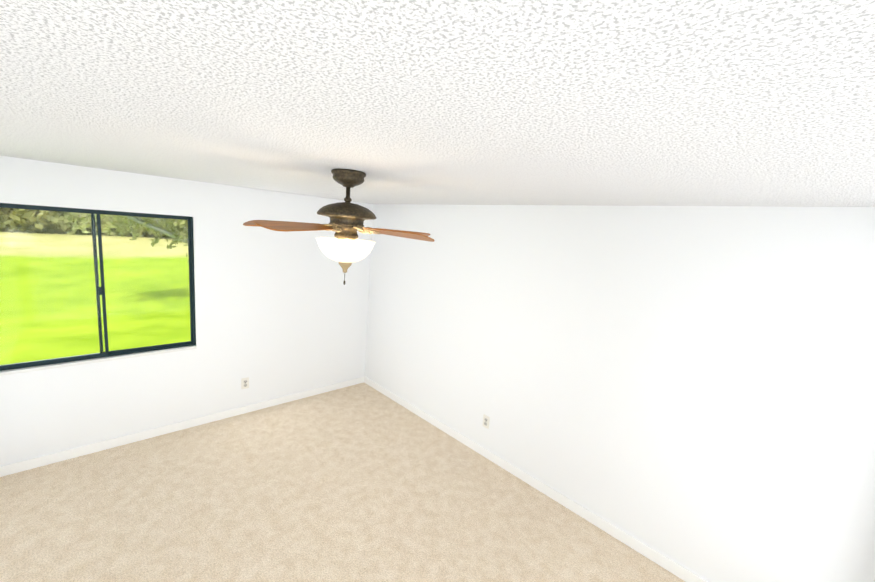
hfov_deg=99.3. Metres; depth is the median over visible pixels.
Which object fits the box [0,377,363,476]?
baseboard
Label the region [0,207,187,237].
tree belt
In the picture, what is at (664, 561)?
baseboard
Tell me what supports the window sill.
attached to the wall at (278, 314)
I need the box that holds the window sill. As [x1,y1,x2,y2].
[0,345,196,375]
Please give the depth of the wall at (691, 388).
2.49 m
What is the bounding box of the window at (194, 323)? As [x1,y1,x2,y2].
[0,203,195,370]
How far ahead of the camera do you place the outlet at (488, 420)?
3.63 m
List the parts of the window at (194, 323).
window sash, window sash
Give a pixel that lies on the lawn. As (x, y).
(134, 339)
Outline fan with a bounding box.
[243,169,434,284]
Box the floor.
[0,383,684,581]
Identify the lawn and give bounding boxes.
[0,230,190,364]
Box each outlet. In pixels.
[241,377,248,388]
[482,414,489,428]
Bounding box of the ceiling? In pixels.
[0,0,874,206]
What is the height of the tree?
7.409 m
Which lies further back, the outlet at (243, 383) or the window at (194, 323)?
the outlet at (243, 383)
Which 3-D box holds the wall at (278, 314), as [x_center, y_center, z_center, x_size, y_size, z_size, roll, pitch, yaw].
[-2.272,0.199,3.872,3.530,2.540,0.200,-4,13,-44]
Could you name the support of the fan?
hanging from the ceiling
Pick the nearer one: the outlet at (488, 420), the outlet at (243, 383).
the outlet at (488, 420)
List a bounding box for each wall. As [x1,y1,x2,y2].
[0,156,372,465]
[365,204,874,581]
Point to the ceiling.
(767, 103)
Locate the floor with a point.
(362, 482)
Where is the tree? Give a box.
[72,213,188,262]
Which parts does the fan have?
blade, blade, pull chain, lamp shade, blade, blade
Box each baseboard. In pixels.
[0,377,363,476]
[364,376,707,581]

